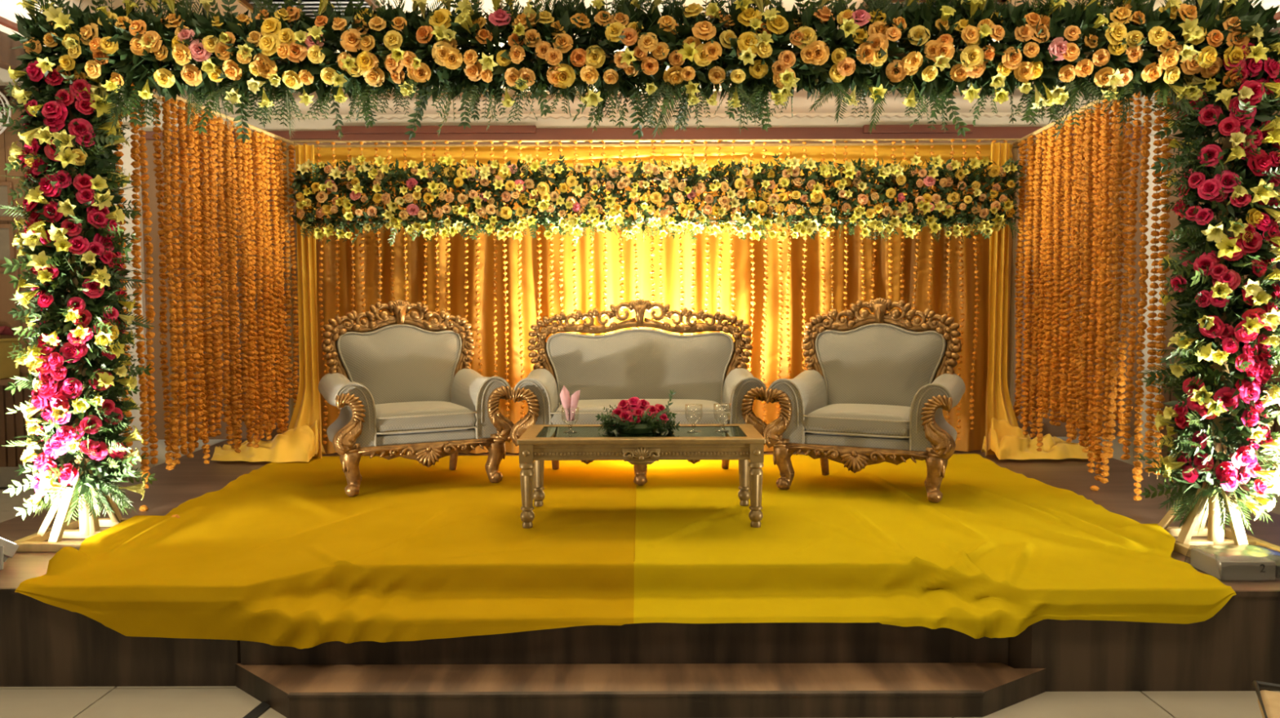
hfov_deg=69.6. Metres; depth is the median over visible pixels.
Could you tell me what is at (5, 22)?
trim
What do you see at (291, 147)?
string
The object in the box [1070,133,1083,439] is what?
string
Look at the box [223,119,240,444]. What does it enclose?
string
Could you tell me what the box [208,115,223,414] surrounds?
string
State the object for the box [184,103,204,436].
string
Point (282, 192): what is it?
string
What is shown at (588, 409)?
seat cushion
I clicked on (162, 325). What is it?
string
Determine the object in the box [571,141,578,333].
string
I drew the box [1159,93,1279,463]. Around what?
wall
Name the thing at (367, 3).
air vent
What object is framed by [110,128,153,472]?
trim
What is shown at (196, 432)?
string
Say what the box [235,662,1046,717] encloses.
step
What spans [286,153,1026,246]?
flower garland
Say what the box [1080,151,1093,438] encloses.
string
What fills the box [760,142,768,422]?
string
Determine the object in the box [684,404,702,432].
goblet
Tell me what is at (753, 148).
string
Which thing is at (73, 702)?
floor
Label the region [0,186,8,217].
picture
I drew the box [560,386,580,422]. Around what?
napkin
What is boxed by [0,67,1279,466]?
wall
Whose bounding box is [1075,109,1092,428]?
string
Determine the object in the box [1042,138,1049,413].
string
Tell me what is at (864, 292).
string
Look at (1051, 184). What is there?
string
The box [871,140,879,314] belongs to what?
string
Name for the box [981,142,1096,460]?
drape
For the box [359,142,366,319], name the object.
string
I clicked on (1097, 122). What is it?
string
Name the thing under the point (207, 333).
string
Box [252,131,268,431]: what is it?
string
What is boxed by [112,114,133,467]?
string
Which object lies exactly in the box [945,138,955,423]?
string
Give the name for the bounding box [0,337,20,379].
storage box
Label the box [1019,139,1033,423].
string
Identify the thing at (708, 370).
sofa
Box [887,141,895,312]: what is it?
string
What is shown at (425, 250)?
string
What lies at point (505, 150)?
string
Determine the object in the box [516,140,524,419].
string
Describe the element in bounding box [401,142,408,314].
string
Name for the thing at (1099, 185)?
string
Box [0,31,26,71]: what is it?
trim
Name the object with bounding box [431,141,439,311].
string
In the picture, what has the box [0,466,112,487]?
baseboard
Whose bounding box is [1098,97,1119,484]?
string
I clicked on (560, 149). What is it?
string
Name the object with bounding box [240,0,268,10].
air vent
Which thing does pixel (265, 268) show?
string
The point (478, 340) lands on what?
string
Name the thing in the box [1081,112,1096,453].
string
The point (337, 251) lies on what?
string
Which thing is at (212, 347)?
string
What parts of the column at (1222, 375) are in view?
post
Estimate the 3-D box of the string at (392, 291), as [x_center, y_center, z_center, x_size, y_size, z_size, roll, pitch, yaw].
[-1.921,-0.543,7.141,0.056,2.273,0.066,-3,4,-41]
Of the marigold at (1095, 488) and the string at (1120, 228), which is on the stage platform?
the marigold at (1095, 488)
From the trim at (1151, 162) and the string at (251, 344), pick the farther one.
the trim at (1151, 162)
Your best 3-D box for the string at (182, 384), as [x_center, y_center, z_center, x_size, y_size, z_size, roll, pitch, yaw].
[-2.796,-0.499,5.572,0.066,2.130,0.068,-3,4,-39]
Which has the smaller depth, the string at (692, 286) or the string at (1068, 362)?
the string at (1068, 362)
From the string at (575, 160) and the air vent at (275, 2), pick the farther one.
the string at (575, 160)
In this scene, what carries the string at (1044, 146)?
hanging from the rail at (1025, 138)
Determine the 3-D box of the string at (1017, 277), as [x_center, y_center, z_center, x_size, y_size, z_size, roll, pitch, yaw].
[2.925,-0.592,7.102,0.071,2.148,0.068,-2,3,-24]
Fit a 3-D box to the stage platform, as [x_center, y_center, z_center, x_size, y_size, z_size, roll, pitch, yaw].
[-0.006,1.039,5.982,7.320,0.420,4.450,0,3,0]
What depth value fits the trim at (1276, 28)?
5.59 m
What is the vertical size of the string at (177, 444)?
2.224 m
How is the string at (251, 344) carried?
hanging from the rail at (157, 97)
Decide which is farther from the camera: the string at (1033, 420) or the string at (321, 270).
the string at (321, 270)
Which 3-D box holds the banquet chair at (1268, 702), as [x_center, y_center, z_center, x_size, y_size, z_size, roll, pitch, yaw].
[1.927,0.941,2.414,0.492,1.001,0.464,2,4,28]
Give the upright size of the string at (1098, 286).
2.103 m
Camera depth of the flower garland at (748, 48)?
4.29 m
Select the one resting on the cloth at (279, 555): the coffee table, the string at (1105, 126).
the coffee table
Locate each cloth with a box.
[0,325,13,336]
[14,453,1236,649]
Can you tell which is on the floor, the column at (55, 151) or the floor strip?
the floor strip
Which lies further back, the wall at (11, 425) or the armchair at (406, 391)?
the wall at (11, 425)
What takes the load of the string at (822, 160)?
hanging from the drape at (971, 440)
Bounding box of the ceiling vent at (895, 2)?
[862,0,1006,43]
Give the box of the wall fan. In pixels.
[0,91,10,133]
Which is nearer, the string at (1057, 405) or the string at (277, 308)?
the string at (1057, 405)
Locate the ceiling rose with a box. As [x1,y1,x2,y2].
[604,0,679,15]
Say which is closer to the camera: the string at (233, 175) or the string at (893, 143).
the string at (233, 175)
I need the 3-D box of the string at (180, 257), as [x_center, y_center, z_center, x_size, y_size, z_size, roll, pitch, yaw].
[-2.875,-0.483,5.752,0.065,2.182,0.069,-3,4,-37]
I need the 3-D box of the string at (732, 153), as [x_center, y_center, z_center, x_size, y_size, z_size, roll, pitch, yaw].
[0.713,-0.514,7.143,0.067,2.347,0.054,2,4,36]
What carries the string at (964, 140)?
hanging from the drape at (971, 440)
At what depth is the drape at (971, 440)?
7.29 m
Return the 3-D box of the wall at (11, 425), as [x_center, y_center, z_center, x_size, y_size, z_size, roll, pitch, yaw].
[-5.843,-0.621,8.138,2.326,3.530,0.080,0,3,0]
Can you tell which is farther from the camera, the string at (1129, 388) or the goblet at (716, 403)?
the string at (1129, 388)
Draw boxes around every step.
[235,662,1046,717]
[240,622,1008,666]
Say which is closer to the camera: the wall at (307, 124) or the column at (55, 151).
the column at (55, 151)
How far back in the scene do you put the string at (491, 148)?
7.14 m
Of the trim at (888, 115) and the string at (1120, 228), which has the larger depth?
the trim at (888, 115)
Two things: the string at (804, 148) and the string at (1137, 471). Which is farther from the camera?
the string at (804, 148)
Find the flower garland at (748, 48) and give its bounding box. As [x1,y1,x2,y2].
[7,0,1279,143]
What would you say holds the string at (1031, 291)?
hanging from the rail at (1025, 138)
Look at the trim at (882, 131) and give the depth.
8.02 m
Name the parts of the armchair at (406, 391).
arm, leg, backrest, frame, seat, leg, arm, leg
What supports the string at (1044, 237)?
hanging from the rail at (1025, 138)
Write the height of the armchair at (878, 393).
1.215 m
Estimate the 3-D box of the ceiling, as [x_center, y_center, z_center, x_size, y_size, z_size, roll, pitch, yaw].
[-0.005,-1.862,2.500,7.840,0.060,11.200,0,3,0]
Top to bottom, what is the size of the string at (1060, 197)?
2.047 m
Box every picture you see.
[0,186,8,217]
[0,228,10,260]
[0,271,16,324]
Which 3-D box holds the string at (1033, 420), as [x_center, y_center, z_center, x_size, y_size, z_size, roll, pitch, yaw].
[2.915,-0.534,6.789,0.070,2.236,0.063,2,4,33]
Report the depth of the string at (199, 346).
5.78 m
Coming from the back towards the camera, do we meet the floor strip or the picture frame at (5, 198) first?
the picture frame at (5, 198)
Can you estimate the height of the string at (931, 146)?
2.347 m
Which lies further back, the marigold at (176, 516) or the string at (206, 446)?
the string at (206, 446)
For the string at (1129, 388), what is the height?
2.151 m
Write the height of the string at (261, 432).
2.219 m
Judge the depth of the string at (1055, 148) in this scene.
6.39 m
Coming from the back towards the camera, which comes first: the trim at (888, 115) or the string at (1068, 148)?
the trim at (888, 115)
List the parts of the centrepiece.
flower dish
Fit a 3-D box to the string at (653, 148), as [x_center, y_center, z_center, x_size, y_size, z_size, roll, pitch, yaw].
[0.099,-0.559,7.139,0.057,2.248,0.063,-3,4,-40]
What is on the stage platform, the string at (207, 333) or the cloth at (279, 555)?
the cloth at (279, 555)
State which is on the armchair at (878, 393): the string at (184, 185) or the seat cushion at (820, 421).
the seat cushion at (820, 421)
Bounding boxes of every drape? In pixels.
[210,144,325,462]
[282,138,1019,453]
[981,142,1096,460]
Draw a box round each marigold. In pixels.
[138,505,148,511]
[170,514,179,518]
[1089,485,1099,491]
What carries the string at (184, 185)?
hanging from the rail at (157, 97)
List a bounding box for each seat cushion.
[374,401,475,435]
[550,399,728,424]
[803,404,910,439]
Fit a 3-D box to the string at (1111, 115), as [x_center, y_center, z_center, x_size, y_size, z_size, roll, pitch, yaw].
[2.965,-0.596,5.836,0.065,2.002,0.069,2,4,35]
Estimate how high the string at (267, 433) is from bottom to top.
2.241 m
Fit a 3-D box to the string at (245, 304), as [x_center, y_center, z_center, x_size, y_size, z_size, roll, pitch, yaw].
[-2.726,-0.572,6.324,0.065,2.069,0.069,1,3,14]
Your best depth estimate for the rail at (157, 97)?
6.21 m
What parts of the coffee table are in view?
leg, leg, frame, glass, leg, leg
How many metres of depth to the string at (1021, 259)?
7.01 m
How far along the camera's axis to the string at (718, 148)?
7.12 m
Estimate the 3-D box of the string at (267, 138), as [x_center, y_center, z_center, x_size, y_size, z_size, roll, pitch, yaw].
[-2.702,-0.553,6.722,0.066,2.148,0.070,-1,3,-19]
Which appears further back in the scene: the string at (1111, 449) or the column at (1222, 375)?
the string at (1111, 449)
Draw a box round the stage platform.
[0,437,1279,692]
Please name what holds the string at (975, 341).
hanging from the drape at (971, 440)
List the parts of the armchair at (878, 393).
leg, arm, leg, seat, backrest, frame, leg, arm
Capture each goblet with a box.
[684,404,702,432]
[713,403,731,431]
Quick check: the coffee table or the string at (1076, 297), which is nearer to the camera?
the coffee table
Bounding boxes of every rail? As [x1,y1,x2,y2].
[23,45,300,147]
[1013,93,1134,145]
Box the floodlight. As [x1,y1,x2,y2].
[0,537,18,570]
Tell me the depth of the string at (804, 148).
7.14 m
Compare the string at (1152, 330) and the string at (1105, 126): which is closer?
the string at (1152, 330)
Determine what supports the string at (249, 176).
hanging from the rail at (157, 97)
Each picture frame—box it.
[0,182,14,221]
[0,224,16,264]
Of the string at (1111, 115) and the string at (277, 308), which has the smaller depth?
the string at (1111, 115)
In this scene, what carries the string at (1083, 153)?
hanging from the rail at (1025, 138)
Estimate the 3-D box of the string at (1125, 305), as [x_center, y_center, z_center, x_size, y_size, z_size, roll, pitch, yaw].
[2.951,-0.530,5.603,0.069,2.106,0.065,1,3,23]
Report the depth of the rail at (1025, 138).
6.47 m
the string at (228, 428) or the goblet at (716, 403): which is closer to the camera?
the goblet at (716, 403)
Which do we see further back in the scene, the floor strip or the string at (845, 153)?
the string at (845, 153)
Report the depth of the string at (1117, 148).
5.47 m
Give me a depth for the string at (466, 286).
7.13 m
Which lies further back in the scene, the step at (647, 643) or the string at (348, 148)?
the string at (348, 148)
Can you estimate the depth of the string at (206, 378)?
6.05 m
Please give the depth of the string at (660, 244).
7.12 m
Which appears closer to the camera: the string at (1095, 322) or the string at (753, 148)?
the string at (1095, 322)
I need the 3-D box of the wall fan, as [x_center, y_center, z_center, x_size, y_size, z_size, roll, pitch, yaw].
[-5.616,-2.114,7.879,0.341,0.449,0.332,3,4,44]
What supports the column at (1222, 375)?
on the stage platform
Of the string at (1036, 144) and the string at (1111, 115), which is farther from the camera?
the string at (1036, 144)
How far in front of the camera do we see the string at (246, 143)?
6.63 m
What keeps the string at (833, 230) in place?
hanging from the drape at (971, 440)
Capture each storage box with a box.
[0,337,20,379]
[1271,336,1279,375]
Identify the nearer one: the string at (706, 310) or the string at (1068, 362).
the string at (1068, 362)
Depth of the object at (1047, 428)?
8.13 m
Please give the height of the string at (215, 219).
1.954 m
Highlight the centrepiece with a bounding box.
[595,389,680,434]
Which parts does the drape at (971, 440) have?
string rail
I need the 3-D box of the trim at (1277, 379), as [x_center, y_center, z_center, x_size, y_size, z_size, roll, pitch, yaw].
[5.822,0.159,7.980,2.360,0.047,0.318,0,3,0]
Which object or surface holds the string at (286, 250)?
hanging from the rail at (157, 97)
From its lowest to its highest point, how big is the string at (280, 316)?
2.183 m
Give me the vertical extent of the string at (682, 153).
2.347 m
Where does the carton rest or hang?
on the stage platform
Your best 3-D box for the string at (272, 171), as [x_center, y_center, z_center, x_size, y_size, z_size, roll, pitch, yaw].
[-2.687,-0.575,6.786,0.066,2.110,0.070,2,4,32]
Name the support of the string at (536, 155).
hanging from the drape at (971, 440)
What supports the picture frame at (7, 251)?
attached to the wall at (11, 425)
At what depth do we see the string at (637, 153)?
7.11 m
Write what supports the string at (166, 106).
hanging from the rail at (157, 97)
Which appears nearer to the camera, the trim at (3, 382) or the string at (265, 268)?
the string at (265, 268)
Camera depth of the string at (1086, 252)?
5.85 m
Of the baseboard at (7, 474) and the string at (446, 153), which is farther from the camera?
the baseboard at (7, 474)
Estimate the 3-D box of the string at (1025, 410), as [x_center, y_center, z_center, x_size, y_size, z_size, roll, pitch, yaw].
[2.897,-0.541,6.868,0.070,2.230,0.063,2,4,29]
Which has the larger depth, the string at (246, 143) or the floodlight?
the string at (246, 143)
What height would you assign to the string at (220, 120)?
2.013 m
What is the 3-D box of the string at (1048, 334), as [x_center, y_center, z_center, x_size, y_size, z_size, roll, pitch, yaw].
[2.879,-0.605,6.479,0.066,2.052,0.070,2,4,34]
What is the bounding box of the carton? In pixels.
[1184,544,1279,580]
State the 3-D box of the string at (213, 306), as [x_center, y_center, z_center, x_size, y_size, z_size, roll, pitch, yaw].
[-2.752,-0.542,5.947,0.065,2.087,0.069,1,4,26]
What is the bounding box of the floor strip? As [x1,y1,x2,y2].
[242,702,270,717]
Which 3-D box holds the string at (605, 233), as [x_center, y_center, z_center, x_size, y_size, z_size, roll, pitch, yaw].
[-0.272,-0.511,7.144,0.060,2.347,0.059,-2,4,-34]
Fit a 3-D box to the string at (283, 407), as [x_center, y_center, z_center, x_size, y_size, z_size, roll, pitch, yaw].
[-2.789,-0.559,7.142,0.066,2.181,0.066,1,3,23]
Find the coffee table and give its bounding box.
[516,424,765,528]
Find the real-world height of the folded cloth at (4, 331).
0.093 m
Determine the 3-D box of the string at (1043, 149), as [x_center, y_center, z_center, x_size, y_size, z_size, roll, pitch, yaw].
[3.026,-0.589,6.911,0.066,2.134,0.066,-2,4,-34]
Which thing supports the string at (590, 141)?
hanging from the drape at (971, 440)
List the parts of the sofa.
arm, leg, backrest, frame, leg, leg, arm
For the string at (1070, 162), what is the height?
2.082 m
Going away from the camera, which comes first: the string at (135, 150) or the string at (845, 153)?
the string at (135, 150)
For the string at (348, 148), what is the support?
hanging from the drape at (971, 440)
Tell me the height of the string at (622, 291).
2.273 m
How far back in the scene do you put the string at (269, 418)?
6.92 m
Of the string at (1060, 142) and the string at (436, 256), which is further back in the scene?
the string at (436, 256)
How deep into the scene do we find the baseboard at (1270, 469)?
8.19 m
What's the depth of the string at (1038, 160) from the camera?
6.70 m
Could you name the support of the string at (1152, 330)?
hanging from the rail at (1025, 138)
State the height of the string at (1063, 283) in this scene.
2.046 m
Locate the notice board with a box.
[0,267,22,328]
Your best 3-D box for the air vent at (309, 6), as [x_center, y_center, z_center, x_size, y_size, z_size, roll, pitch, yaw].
[-1.816,-1.956,5.112,0.180,0.030,0.308,0,3,0]
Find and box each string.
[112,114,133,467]
[129,82,150,488]
[137,96,158,464]
[151,99,174,470]
[161,96,179,465]
[161,110,181,464]
[169,98,187,451]
[170,104,187,455]
[175,107,195,457]
[177,100,195,448]
[182,110,199,448]
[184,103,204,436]
[190,106,208,439]
[191,113,209,464]
[194,116,210,431]
[197,109,217,437]
[202,121,216,420]
[205,111,222,435]
[207,124,222,410]
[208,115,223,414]
[214,116,231,422]
[216,123,233,444]
[222,124,238,448]
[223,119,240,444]
[226,130,242,453]
[227,121,243,434]
[233,128,247,421]
[235,124,250,425]
[239,133,253,447]
[240,126,255,432]
[244,142,257,405]
[245,128,260,448]
[249,136,264,439]
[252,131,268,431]
[257,142,271,439]
[257,142,272,437]
[258,132,271,414]
[262,134,275,430]
[263,146,277,422]
[267,137,284,423]
[268,147,283,433]
[271,139,284,431]
[275,149,285,418]
[277,139,289,433]
[280,142,293,399]
[288,143,299,408]
[315,140,328,444]
[330,142,340,414]
[346,142,355,332]
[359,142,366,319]
[373,142,382,313]
[386,142,395,315]
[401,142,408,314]
[420,141,428,330]
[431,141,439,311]
[444,140,450,330]
[460,141,469,323]
[473,141,482,375]
[489,140,497,376]
[502,142,509,418]
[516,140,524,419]
[534,142,542,353]
[546,141,554,334]
[557,142,564,323]
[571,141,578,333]
[587,139,594,335]
[600,141,608,334]
[617,142,624,330]
[633,140,639,328]
[649,140,656,329]
[657,140,665,323]
[678,140,684,334]
[689,141,696,334]
[702,141,710,332]
[715,140,723,332]
[728,140,736,337]
[747,141,755,410]
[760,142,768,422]
[776,141,783,418]
[784,139,792,378]
[800,142,808,369]
[819,141,826,315]
[829,140,837,311]
[842,140,848,317]
[858,140,866,326]
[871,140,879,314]
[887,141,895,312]
[899,140,906,311]
[911,139,920,321]
[926,138,935,311]
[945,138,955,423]
[955,138,967,439]
[968,139,981,430]
[1013,142,1025,421]
[1015,139,1026,413]
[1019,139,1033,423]
[1022,135,1035,435]
[1024,142,1035,426]
[1027,142,1041,413]
[1028,132,1043,416]
[1028,133,1039,437]
[1033,138,1043,431]
[1035,129,1048,451]
[1036,149,1048,422]
[1038,127,1052,412]
[1040,125,1056,418]
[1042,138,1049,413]
[1044,141,1056,410]
[1048,123,1062,405]
[1048,123,1065,425]
[1048,134,1057,399]
[1051,138,1062,415]
[1054,127,1066,426]
[1058,120,1071,421]
[1059,115,1074,421]
[1060,127,1074,422]
[1065,114,1081,442]
[1065,123,1076,424]
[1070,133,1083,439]
[1071,111,1086,420]
[1074,118,1087,424]
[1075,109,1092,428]
[1078,107,1093,446]
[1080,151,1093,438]
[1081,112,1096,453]
[1086,102,1101,473]
[1089,113,1102,411]
[1090,104,1108,453]
[1093,98,1111,480]
[1095,109,1110,432]
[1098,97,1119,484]
[1100,105,1115,422]
[1106,97,1124,439]
[1106,105,1124,458]
[1111,102,1126,420]
[1116,97,1134,444]
[1120,90,1144,460]
[1132,96,1152,501]
[1143,89,1164,476]
[1151,91,1173,479]
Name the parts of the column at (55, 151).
post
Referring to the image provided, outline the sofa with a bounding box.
[510,298,767,485]
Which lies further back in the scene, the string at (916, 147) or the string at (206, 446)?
the string at (916, 147)
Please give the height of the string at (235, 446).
2.237 m
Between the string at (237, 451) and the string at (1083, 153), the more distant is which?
the string at (237, 451)
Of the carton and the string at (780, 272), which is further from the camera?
the string at (780, 272)
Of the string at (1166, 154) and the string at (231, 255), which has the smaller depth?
the string at (1166, 154)
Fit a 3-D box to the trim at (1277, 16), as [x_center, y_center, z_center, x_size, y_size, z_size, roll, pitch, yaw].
[3.695,-1.921,4.150,0.040,0.030,4.500,0,3,0]
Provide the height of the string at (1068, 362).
2.086 m
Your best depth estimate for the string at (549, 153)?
7.11 m
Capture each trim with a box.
[0,16,42,38]
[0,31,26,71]
[0,377,66,386]
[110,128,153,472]
[140,124,1144,140]
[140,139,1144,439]
[198,112,1070,120]
[1133,124,1172,469]
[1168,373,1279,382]
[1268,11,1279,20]
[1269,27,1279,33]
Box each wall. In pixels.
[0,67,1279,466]
[0,85,111,466]
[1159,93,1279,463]
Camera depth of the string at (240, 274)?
6.49 m
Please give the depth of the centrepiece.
5.02 m
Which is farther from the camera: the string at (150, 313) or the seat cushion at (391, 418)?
the seat cushion at (391, 418)
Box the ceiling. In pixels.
[0,0,1279,115]
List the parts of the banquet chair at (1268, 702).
seat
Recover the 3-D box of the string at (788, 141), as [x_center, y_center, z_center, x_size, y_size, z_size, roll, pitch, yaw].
[1.153,-0.562,7.139,0.062,2.248,0.058,-3,4,-38]
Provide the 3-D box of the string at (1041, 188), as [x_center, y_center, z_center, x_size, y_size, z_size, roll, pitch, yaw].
[3.019,-0.554,6.982,0.062,2.216,0.074,3,4,43]
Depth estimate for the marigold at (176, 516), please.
4.98 m
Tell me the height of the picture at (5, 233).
0.294 m
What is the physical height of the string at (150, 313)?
2.156 m
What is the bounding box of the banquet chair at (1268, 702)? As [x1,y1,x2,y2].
[1252,680,1279,717]
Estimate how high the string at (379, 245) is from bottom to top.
2.211 m
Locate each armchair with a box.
[318,299,514,497]
[762,297,965,502]
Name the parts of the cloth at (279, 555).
cloth panel, cloth panel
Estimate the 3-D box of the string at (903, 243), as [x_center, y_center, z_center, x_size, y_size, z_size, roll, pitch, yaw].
[2.040,-0.588,7.138,0.061,2.211,0.058,2,4,38]
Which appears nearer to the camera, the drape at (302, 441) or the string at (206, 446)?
the string at (206, 446)
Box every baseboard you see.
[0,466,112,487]
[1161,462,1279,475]
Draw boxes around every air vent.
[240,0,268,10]
[271,0,284,12]
[292,0,319,18]
[329,0,380,16]
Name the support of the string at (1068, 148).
hanging from the rail at (1025, 138)
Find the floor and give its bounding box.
[0,484,1279,717]
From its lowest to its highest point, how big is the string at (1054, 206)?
1.947 m
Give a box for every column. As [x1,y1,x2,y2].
[0,43,157,552]
[1133,19,1279,558]
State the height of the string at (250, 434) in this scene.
2.257 m
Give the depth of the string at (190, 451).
5.82 m

